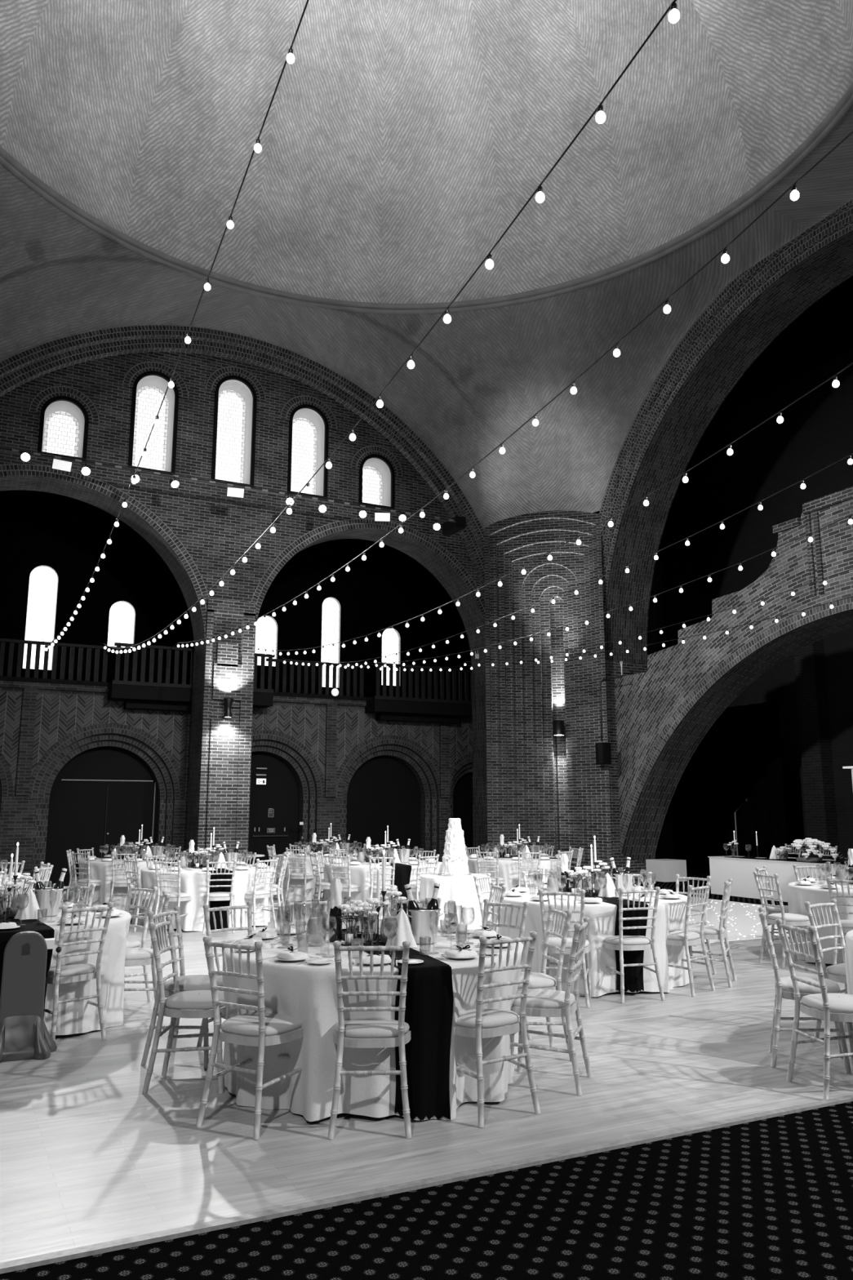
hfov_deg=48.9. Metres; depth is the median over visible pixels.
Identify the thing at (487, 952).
plate
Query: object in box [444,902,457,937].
wine glass
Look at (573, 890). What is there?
pillar candle
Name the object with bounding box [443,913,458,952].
wine glass
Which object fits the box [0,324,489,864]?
wall
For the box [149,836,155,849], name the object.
champagne bottle
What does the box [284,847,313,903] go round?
chair
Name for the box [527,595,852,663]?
string
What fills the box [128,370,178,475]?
window
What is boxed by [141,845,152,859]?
napkin
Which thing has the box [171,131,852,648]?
string
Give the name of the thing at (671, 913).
tablecloth
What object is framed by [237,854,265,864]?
tablecloth
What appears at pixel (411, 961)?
plate
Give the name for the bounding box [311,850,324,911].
chair
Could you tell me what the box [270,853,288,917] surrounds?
chair
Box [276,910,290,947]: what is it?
wine glass
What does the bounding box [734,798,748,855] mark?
microphone stand
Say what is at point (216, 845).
bud vase
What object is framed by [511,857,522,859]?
folded napkin
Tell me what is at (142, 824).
taper candle
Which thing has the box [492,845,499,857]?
jug
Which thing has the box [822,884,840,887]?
folded napkin
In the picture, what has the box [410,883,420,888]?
cushion
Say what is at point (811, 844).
flower arrangement
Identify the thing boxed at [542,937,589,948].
cushion
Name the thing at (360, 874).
tablecloth
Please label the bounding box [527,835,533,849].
champagne bottle
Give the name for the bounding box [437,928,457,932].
dinner plate
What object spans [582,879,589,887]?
photo
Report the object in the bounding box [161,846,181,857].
chair
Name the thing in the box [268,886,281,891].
cushion
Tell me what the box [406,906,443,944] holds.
bucket
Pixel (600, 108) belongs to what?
socket
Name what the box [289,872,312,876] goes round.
cushion
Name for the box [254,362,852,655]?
string
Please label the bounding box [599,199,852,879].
wall
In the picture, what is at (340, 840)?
champagne bottle
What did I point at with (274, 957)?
dinner plate
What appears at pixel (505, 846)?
bud vase
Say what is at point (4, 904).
table card
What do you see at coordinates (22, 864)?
chair
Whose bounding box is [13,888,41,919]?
napkin
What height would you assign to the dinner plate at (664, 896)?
0.014 m
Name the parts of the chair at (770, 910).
post, post, seat frame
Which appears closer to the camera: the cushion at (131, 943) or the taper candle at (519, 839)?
the cushion at (131, 943)
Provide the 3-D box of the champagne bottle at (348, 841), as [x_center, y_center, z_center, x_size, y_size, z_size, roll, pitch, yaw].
[-1.445,3.711,17.080,0.138,0.334,0.081,9,-14,-42]
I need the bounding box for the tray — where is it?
[341,941,361,945]
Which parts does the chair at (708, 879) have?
post, leg, rail, rail, rail, post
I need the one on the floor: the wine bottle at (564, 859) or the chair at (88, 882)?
the chair at (88, 882)
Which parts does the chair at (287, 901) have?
post, rail, rail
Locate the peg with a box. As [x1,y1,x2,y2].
[619,661,622,675]
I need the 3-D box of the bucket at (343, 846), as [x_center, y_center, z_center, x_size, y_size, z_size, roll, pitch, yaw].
[-1.490,3.788,17.033,0.207,0.202,0.207,-3,-11,18]
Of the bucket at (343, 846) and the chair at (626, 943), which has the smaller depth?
the chair at (626, 943)
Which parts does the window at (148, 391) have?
pane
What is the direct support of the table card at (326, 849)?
on the tablecloth at (297, 894)
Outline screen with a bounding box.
[842,765,852,785]
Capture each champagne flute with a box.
[46,888,57,922]
[316,911,326,955]
[368,913,377,936]
[428,911,439,953]
[446,900,455,938]
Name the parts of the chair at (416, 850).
rail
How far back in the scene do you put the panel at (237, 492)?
19.16 m
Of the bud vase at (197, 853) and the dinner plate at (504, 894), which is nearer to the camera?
the dinner plate at (504, 894)
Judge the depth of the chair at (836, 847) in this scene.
16.94 m
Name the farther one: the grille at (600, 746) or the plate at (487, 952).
the grille at (600, 746)
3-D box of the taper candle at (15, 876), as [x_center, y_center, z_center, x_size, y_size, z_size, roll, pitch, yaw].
[-3.218,1.865,7.334,0.090,0.555,0.090,5,-11,-27]
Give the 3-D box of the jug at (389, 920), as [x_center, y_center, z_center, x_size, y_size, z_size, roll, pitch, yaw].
[-0.228,1.758,5.776,0.132,0.215,0.132,7,-12,-35]
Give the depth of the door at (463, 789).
24.23 m
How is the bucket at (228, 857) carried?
on the tablecloth at (193, 882)
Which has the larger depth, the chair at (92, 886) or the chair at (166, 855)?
the chair at (166, 855)
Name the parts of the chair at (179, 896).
post, rail, rail, rail, rail, seat frame, post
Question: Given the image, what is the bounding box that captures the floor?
[0,867,852,1279]
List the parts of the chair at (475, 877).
post, rail, rail, post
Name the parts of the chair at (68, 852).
post, post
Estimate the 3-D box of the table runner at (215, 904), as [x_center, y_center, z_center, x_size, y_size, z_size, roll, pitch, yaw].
[-3.060,3.574,13.111,0.301,0.765,1.869,4,-11,-23]
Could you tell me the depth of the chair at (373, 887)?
13.34 m
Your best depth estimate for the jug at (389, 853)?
14.42 m
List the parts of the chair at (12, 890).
post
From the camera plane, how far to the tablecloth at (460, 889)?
11.29 m
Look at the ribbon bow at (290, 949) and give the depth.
5.17 m
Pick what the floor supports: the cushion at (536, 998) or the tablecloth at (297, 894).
the tablecloth at (297, 894)
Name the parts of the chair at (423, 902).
post, rail, post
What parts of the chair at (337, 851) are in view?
rail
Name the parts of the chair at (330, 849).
rail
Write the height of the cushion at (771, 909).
0.055 m
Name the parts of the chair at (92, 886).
rail, rail, post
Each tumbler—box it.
[280,926,290,942]
[295,921,306,937]
[297,935,309,953]
[351,938,363,958]
[418,936,431,954]
[440,920,450,935]
[455,930,466,948]
[456,924,467,941]
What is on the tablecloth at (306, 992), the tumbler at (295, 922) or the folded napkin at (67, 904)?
the tumbler at (295, 922)
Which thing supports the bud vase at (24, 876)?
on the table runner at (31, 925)
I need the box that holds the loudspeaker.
[595,675,622,764]
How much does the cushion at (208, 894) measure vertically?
0.055 m
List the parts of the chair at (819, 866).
post, rail, post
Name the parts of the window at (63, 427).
pane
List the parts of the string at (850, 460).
bulb, bulb, bulb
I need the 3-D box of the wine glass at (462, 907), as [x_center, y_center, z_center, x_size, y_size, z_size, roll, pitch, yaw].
[0.256,1.760,5.785,0.086,0.215,0.084,5,-11,-27]
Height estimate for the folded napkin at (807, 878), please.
0.038 m
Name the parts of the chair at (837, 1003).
post, rail, rail, rail, rail, post, seat frame, leg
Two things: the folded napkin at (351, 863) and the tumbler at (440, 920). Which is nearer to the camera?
the tumbler at (440, 920)
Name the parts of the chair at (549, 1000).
leg, seat frame, post, rail, rail, rail, post, rail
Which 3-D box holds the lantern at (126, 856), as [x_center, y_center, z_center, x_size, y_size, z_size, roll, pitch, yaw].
[-4.919,3.520,15.418,0.115,0.166,0.116,8,-13,-38]
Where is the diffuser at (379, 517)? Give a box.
[374,512,390,521]
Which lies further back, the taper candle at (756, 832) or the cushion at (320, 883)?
the taper candle at (756, 832)
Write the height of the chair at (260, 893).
0.929 m
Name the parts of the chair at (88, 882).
post, rail, post, seat frame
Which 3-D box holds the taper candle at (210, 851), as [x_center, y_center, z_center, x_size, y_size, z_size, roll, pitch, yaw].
[-3.049,2.969,13.243,0.090,0.475,0.090,5,-11,-27]
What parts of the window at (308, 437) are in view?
pane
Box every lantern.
[122,848,132,859]
[191,855,203,868]
[336,915,362,946]
[502,847,512,857]
[565,876,582,896]
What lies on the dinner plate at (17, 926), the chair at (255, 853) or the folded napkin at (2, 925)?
the folded napkin at (2, 925)
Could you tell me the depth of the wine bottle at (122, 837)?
15.52 m
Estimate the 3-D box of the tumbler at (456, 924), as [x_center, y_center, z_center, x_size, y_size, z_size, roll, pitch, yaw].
[0.223,1.835,5.884,0.068,0.098,0.066,5,-11,-27]
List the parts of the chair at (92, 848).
post, rail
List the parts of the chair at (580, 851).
post, post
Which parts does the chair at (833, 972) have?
post, rail, rail, rail, rail, seat frame, post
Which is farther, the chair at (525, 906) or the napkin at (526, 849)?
the napkin at (526, 849)
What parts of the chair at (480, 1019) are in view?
post, seat frame, rail, rail, rail, rail, post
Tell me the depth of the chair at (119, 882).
14.36 m
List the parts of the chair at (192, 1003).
post, rail, rail, rail, rail, post, seat frame, leg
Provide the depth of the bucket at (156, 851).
15.52 m
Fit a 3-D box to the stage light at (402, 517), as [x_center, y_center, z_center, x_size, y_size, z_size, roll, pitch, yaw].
[-0.563,-2.782,20.931,0.199,0.303,0.262,5,-11,-27]
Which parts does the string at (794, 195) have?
bulb, bulb, bulb, bulb, bulb, bulb, bulb, bulb, bulb, bulb, bulb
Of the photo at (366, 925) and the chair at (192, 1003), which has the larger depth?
the photo at (366, 925)
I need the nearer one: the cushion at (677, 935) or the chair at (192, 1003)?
the chair at (192, 1003)
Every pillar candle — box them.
[345,933,353,943]
[571,888,577,893]
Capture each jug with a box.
[8,888,26,917]
[110,845,118,858]
[138,848,145,857]
[178,852,186,868]
[210,851,219,866]
[304,842,311,853]
[305,908,326,946]
[356,848,364,862]
[374,906,397,942]
[386,848,393,861]
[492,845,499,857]
[546,871,559,895]
[594,871,604,895]
[835,864,848,884]
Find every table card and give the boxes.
[0,888,8,914]
[200,853,209,866]
[322,844,328,853]
[357,906,377,937]
[377,848,384,861]
[510,846,517,856]
[578,872,592,892]
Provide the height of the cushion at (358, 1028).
0.055 m
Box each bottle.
[33,868,45,896]
[53,868,66,896]
[119,835,124,858]
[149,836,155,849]
[158,836,164,847]
[187,840,194,867]
[222,841,229,856]
[232,841,239,853]
[311,832,316,853]
[328,878,342,942]
[337,834,342,846]
[345,834,350,843]
[365,836,371,862]
[395,839,402,853]
[404,839,410,848]
[404,884,420,923]
[426,883,439,910]
[499,834,504,857]
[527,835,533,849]
[535,835,539,845]
[560,853,569,892]
[609,857,620,882]
[622,857,631,874]
[847,848,852,884]
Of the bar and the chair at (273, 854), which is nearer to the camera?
the chair at (273, 854)
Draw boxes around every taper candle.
[0,853,13,917]
[8,842,18,915]
[137,829,141,858]
[140,824,142,848]
[208,826,214,866]
[208,833,212,867]
[328,827,329,853]
[370,863,385,943]
[376,849,386,940]
[384,831,386,857]
[386,826,388,862]
[516,829,518,857]
[518,824,520,857]
[588,844,597,895]
[593,835,597,893]
[755,831,758,857]
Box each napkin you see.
[0,922,17,928]
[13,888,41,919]
[58,916,84,924]
[59,902,75,906]
[92,904,107,911]
[99,910,119,915]
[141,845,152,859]
[168,866,182,870]
[201,867,214,871]
[213,852,226,868]
[235,866,248,869]
[238,937,262,946]
[251,930,276,937]
[275,926,302,933]
[276,951,307,959]
[325,922,348,928]
[331,842,339,854]
[349,861,360,864]
[362,954,391,963]
[385,909,417,947]
[388,848,400,862]
[440,924,466,931]
[445,948,477,958]
[474,928,496,936]
[488,937,507,946]
[506,890,520,895]
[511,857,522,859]
[511,887,526,891]
[520,844,532,857]
[531,895,551,899]
[538,884,546,888]
[584,897,602,902]
[598,872,619,897]
[631,885,644,889]
[632,896,653,901]
[659,888,673,893]
[665,893,678,898]
[769,845,778,859]
[799,880,811,884]
[800,877,815,880]
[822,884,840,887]
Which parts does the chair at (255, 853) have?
rail, post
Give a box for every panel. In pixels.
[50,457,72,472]
[226,485,244,497]
[373,506,391,521]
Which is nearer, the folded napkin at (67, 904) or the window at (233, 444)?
the folded napkin at (67, 904)
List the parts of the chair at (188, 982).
post, rail, seat frame, rail, rail, post, leg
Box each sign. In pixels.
[255,777,266,784]
[266,827,275,832]
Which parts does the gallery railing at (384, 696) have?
handrail, rail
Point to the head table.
(722, 868)
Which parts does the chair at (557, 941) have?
post, leg, rail, rail, rail, rail, seat frame, post, leg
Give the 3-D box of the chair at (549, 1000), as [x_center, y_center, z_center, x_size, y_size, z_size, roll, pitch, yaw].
[0.721,2.139,5.574,0.476,0.929,0.411,-3,-11,18]
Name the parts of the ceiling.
ring moulding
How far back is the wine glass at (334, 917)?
5.27 m
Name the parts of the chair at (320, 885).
post, post, seat frame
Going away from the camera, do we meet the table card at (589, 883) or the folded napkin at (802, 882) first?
the table card at (589, 883)
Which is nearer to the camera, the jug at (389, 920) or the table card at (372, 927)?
the jug at (389, 920)
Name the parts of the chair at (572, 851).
post, post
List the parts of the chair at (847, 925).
post, leg, rail, rail, seat frame, rail, rail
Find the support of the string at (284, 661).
attached to the wall at (199, 531)
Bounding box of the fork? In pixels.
[435,957,457,961]
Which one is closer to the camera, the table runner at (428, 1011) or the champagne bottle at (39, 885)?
the table runner at (428, 1011)
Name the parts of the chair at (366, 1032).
post, rail, rail, rail, rail, seat frame, post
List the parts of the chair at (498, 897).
post, rail, post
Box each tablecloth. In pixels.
[0,875,32,902]
[36,906,131,1035]
[76,856,194,911]
[140,864,274,931]
[222,927,525,1121]
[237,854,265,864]
[275,853,377,901]
[323,860,442,919]
[419,873,490,929]
[467,855,570,906]
[493,888,690,996]
[787,880,852,964]
[844,929,852,1013]
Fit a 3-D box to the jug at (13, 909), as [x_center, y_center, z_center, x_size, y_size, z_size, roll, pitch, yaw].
[-3.122,2.010,7.176,0.132,0.215,0.132,7,-12,-35]
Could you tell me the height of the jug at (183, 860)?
0.215 m
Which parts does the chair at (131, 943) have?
post, rail, rail, rail, rail, post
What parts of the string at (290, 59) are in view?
bulb, bulb, bulb, bulb, bulb, bulb, bulb, bulb, bulb, bulb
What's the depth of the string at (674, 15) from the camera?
6.12 m
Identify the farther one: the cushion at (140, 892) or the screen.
the screen
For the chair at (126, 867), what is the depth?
12.42 m
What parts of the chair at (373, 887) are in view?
post, rail, rail, seat frame, post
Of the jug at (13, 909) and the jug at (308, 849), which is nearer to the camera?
the jug at (13, 909)
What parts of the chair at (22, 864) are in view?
rail, post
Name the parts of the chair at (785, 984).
post, post, seat frame, leg, leg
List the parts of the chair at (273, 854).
post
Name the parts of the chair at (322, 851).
post, post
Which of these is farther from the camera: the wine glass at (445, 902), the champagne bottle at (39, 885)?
the champagne bottle at (39, 885)
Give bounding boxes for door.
[44,733,157,885]
[248,751,299,866]
[346,755,420,858]
[453,772,473,855]
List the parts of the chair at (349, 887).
post, rail, rail, rail, rail, post, seat frame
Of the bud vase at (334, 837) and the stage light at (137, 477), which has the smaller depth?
the bud vase at (334, 837)
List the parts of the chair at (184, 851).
rail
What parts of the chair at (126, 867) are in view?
post, post, seat frame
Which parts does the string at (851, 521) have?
bulb, bulb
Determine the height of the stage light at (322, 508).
0.381 m
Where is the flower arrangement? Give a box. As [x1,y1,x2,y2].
[776,837,848,862]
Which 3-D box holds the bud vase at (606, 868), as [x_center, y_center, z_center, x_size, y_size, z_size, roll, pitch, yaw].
[1.703,2.325,9.203,0.148,0.311,0.201,-8,-13,38]
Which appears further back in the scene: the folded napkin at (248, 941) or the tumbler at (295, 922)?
the tumbler at (295, 922)
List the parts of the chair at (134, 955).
seat frame, post, post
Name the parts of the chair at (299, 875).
post, rail, rail, seat frame, post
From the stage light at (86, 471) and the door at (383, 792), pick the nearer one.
the stage light at (86, 471)
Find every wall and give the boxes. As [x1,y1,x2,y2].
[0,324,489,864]
[0,489,471,791]
[0,680,472,888]
[484,510,613,880]
[594,275,852,862]
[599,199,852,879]
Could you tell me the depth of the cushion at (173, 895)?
12.15 m
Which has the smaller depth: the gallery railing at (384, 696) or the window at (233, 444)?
the window at (233, 444)
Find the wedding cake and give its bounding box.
[438,817,471,875]
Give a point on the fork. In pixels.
(435, 957)
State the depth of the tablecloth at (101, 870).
14.61 m
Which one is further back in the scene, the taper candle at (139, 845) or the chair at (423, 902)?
the taper candle at (139, 845)
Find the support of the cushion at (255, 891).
on the chair at (260, 893)
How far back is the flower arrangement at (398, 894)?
6.00 m
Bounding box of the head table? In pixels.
[707,855,848,902]
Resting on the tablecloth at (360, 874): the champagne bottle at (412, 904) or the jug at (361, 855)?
the jug at (361, 855)
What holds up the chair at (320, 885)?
on the floor
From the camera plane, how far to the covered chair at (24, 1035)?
6.13 m
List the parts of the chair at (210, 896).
post, seat frame, rail, rail, rail, rail, post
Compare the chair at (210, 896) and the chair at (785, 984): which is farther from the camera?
the chair at (210, 896)
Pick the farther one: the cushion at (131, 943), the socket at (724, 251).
the cushion at (131, 943)
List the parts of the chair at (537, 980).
seat frame, post, rail, rail, rail, rail, post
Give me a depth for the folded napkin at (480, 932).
6.02 m
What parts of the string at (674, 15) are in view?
bulb, bulb, bulb, bulb, bulb, bulb, bulb, bulb, bulb, bulb, bulb, bulb, bulb, bulb, bulb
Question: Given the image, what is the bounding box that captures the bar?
[0,444,466,535]
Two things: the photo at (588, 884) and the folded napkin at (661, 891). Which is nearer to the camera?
the folded napkin at (661, 891)
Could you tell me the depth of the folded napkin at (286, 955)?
5.09 m
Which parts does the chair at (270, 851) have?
post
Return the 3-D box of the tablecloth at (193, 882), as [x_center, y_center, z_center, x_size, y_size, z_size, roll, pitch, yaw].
[-3.059,3.576,13.111,1.831,0.760,1.835,0,-10,-3]
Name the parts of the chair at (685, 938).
seat frame, post, rail, rail, rail, rail, post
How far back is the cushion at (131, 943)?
7.79 m
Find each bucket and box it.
[34,887,66,916]
[150,845,164,858]
[224,852,239,867]
[338,842,351,854]
[396,848,411,862]
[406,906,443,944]
[528,844,541,857]
[610,872,634,895]
[776,847,788,859]
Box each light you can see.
[19,448,31,462]
[80,462,91,475]
[129,469,140,483]
[168,475,179,488]
[223,697,239,717]
[284,493,293,506]
[316,499,326,512]
[357,505,366,518]
[396,510,406,521]
[431,515,440,530]
[552,720,564,850]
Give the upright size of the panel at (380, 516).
0.371 m
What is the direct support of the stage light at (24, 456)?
hanging from the bar
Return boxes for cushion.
[47,963,96,977]
[76,878,101,883]
[114,879,137,884]
[124,947,152,960]
[126,938,140,947]
[131,890,152,895]
[160,892,191,897]
[164,974,222,991]
[164,990,224,1009]
[204,891,234,897]
[221,1011,302,1036]
[244,888,269,895]
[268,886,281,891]
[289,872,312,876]
[315,880,331,886]
[334,1019,409,1038]
[341,883,360,888]
[369,884,397,889]
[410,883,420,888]
[456,1008,519,1028]
[490,876,503,880]
[512,877,537,881]
[512,988,575,1008]
[517,972,556,988]
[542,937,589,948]
[604,935,651,945]
[666,929,699,940]
[688,924,724,934]
[767,912,809,921]
[768,905,788,912]
[781,976,839,994]
[801,992,852,1013]
[826,963,846,976]
[833,920,852,928]
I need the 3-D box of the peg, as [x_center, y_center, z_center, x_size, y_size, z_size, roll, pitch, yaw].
[4.524,0.650,21.747,0.028,0.322,0.087,5,-11,-27]
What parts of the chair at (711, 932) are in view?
seat frame, post, post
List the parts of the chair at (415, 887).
post, rail, rail, rail, post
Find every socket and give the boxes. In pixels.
[255,138,260,144]
[288,48,293,53]
[444,309,449,315]
[487,253,492,259]
[537,186,542,192]
[597,104,603,112]
[664,299,669,305]
[670,2,677,10]
[722,248,727,254]
[791,184,797,191]
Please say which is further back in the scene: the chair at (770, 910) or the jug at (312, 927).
the chair at (770, 910)
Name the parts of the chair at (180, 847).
rail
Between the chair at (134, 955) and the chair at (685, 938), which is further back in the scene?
the chair at (685, 938)
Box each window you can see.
[22,565,57,670]
[37,395,88,460]
[107,600,135,648]
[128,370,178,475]
[211,375,257,487]
[254,615,277,666]
[287,404,328,499]
[320,597,340,688]
[358,453,395,510]
[381,627,399,685]
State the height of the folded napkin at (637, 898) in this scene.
0.038 m
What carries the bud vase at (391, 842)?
on the tablecloth at (360, 874)
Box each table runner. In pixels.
[0,908,54,1017]
[97,857,178,865]
[193,863,232,929]
[326,925,453,1119]
[364,859,411,915]
[467,856,573,865]
[559,887,648,992]
[728,856,848,865]
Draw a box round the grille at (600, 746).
[597,743,603,763]
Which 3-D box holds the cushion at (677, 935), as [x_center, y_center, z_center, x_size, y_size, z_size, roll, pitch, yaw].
[2.231,2.632,8.384,0.376,0.055,0.394,-9,-14,42]
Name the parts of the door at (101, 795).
trim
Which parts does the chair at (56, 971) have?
post, seat frame, rail, rail, rail, rail, post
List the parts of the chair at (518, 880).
post, seat frame, rail, rail, post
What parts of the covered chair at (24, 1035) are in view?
panel, black knob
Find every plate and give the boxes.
[0,925,19,929]
[95,913,122,917]
[234,948,253,951]
[246,934,278,939]
[273,955,310,961]
[276,929,304,934]
[306,959,333,964]
[355,958,391,964]
[397,959,423,964]
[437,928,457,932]
[443,953,479,959]
[461,929,474,933]
[469,933,500,937]
[475,950,499,955]
[485,942,514,947]
[504,893,524,896]
[660,895,682,898]
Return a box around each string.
[40,0,308,650]
[99,0,679,653]
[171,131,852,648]
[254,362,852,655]
[275,653,483,671]
[328,453,852,666]
[368,514,852,666]
[451,568,852,669]
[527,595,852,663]
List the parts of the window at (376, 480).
pane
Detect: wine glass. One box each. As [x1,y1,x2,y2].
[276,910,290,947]
[321,916,336,956]
[382,918,398,957]
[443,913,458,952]
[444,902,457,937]
[461,906,475,943]
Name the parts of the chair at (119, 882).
post, seat frame, rail, rail, post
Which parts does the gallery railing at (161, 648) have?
rail, handrail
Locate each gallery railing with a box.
[0,638,110,682]
[111,642,275,693]
[266,657,365,697]
[373,662,471,704]
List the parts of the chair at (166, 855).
post, rail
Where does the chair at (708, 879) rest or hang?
on the floor
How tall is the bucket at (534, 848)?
0.202 m
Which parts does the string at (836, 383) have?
bulb, bulb, bulb, bulb, bulb, bulb, bulb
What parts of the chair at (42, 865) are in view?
post, post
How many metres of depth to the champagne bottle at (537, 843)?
15.94 m
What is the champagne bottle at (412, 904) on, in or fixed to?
in the bucket at (420, 927)
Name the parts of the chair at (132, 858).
post, post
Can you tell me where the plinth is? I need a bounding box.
[645,858,687,882]
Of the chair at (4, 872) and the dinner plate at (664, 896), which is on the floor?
the chair at (4, 872)
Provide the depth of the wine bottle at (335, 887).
5.86 m
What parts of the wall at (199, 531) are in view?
pillar panel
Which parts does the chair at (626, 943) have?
post, seat frame, rail, rail, rail, rail, post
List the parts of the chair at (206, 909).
post, rail, rail, rail, post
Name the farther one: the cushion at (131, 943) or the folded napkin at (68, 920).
the cushion at (131, 943)
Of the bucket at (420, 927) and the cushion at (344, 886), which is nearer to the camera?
the bucket at (420, 927)
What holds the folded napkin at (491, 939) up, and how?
on the dinner plate at (512, 944)
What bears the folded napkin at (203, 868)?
on the dinner plate
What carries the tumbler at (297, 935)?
on the tablecloth at (306, 992)
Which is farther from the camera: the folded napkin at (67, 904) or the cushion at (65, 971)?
the folded napkin at (67, 904)
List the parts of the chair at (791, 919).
post, rail, rail, rail, rail, post, seat frame, leg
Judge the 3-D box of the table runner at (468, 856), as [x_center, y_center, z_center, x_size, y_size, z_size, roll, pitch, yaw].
[1.531,4.056,15.799,1.869,0.762,0.302,-4,-11,19]
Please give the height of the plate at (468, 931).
0.010 m
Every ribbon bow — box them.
[283,946,297,952]
[366,951,381,955]
[456,944,472,950]
[494,934,505,939]
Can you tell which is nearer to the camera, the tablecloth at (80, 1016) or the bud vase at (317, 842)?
the tablecloth at (80, 1016)
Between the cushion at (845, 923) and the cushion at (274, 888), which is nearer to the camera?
the cushion at (845, 923)
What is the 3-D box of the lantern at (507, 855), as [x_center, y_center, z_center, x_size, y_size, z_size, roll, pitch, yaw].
[1.370,3.603,15.877,0.115,0.166,0.116,8,-13,-38]
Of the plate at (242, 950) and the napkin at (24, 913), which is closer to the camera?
the plate at (242, 950)
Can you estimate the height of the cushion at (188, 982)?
0.055 m
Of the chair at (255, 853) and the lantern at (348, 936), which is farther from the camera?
the chair at (255, 853)
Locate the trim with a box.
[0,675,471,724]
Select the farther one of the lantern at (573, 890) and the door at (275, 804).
the door at (275, 804)
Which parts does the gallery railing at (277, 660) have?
handrail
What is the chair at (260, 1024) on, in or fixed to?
on the floor
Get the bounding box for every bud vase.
[0,880,13,918]
[11,872,35,895]
[123,844,133,853]
[128,841,140,852]
[139,839,151,848]
[192,850,206,865]
[198,848,211,866]
[211,844,223,855]
[315,840,325,851]
[319,839,328,853]
[329,836,338,845]
[338,902,370,939]
[350,897,379,945]
[369,846,380,860]
[374,844,386,860]
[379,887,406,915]
[386,840,397,851]
[502,843,515,854]
[507,840,517,856]
[518,838,528,848]
[566,869,588,888]
[574,866,591,892]
[593,860,609,877]
[727,840,738,853]
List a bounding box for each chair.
[0,860,25,875]
[0,868,7,888]
[0,931,61,1062]
[5,887,15,902]
[30,864,53,890]
[33,861,49,893]
[44,902,113,1040]
[52,883,95,906]
[65,848,78,902]
[70,851,101,906]
[73,847,93,903]
[109,852,137,914]
[123,857,154,932]
[124,884,157,1001]
[124,890,170,1017]
[127,855,141,923]
[140,906,226,1069]
[142,915,226,1093]
[145,853,168,867]
[154,859,191,933]
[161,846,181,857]
[164,850,186,865]
[185,853,211,864]
[195,936,303,1139]
[196,901,252,1047]
[202,859,236,933]
[237,852,256,864]
[244,857,279,931]
[266,844,275,896]
[266,845,286,900]
[268,855,288,925]
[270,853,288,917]
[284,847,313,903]
[284,898,330,926]
[288,843,307,852]
[308,852,331,917]
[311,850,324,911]
[326,853,360,919]
[327,940,412,1139]
[328,847,351,859]
[336,848,356,860]
[363,843,378,853]
[368,855,397,906]
[391,896,440,922]
[405,853,439,905]
[415,848,435,860]
[455,931,541,1128]
[465,845,479,856]
[473,873,494,930]
[475,849,503,893]
[482,898,531,1039]
[487,882,506,933]
[509,916,592,1096]
[512,850,541,887]
[516,904,572,1061]
[521,870,553,888]
[537,888,592,1008]
[541,845,554,856]
[546,849,573,887]
[568,846,581,887]
[569,848,583,888]
[603,886,665,1003]
[632,871,652,889]
[666,882,715,996]
[675,874,716,979]
[688,878,737,987]
[753,871,810,968]
[755,866,788,953]
[758,906,851,1073]
[775,918,852,1099]
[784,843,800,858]
[792,863,822,881]
[804,898,848,1038]
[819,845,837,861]
[826,876,852,964]
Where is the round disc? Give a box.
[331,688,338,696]
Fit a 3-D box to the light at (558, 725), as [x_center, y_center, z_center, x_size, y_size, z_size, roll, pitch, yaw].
[3.116,3.664,21.802,0.280,3.570,0.280,-2,-10,13]
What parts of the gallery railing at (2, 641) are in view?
handrail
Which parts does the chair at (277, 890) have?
seat frame, post, post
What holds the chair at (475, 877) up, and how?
on the floor
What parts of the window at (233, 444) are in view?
pane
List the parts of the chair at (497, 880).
post, rail, rail, rail, rail, seat frame, post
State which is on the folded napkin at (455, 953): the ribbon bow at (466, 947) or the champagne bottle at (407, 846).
the ribbon bow at (466, 947)
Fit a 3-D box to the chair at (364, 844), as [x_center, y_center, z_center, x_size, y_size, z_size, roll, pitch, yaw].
[-1.201,4.290,17.527,0.411,0.929,0.476,-9,-14,42]
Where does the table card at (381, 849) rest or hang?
on the table runner at (402, 872)
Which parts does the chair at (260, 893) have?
post, seat frame, rail, rail, rail, rail, post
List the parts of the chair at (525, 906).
post, rail, rail, post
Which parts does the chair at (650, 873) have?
rail, post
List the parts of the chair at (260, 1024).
post, rail, rail, rail, rail, post, seat frame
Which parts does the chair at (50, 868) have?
post, rail, post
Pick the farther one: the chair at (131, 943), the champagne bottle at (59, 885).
the chair at (131, 943)
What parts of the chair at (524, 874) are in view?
post, rail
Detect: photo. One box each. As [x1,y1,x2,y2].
[362,916,373,928]
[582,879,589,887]
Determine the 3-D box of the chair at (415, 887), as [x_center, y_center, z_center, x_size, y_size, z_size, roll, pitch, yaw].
[-0.106,3.595,13.662,0.411,0.929,0.476,8,-13,-39]
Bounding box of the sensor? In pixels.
[475,650,479,658]
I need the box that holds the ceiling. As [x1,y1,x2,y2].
[0,0,852,528]
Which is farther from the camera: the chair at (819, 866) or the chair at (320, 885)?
the chair at (320, 885)

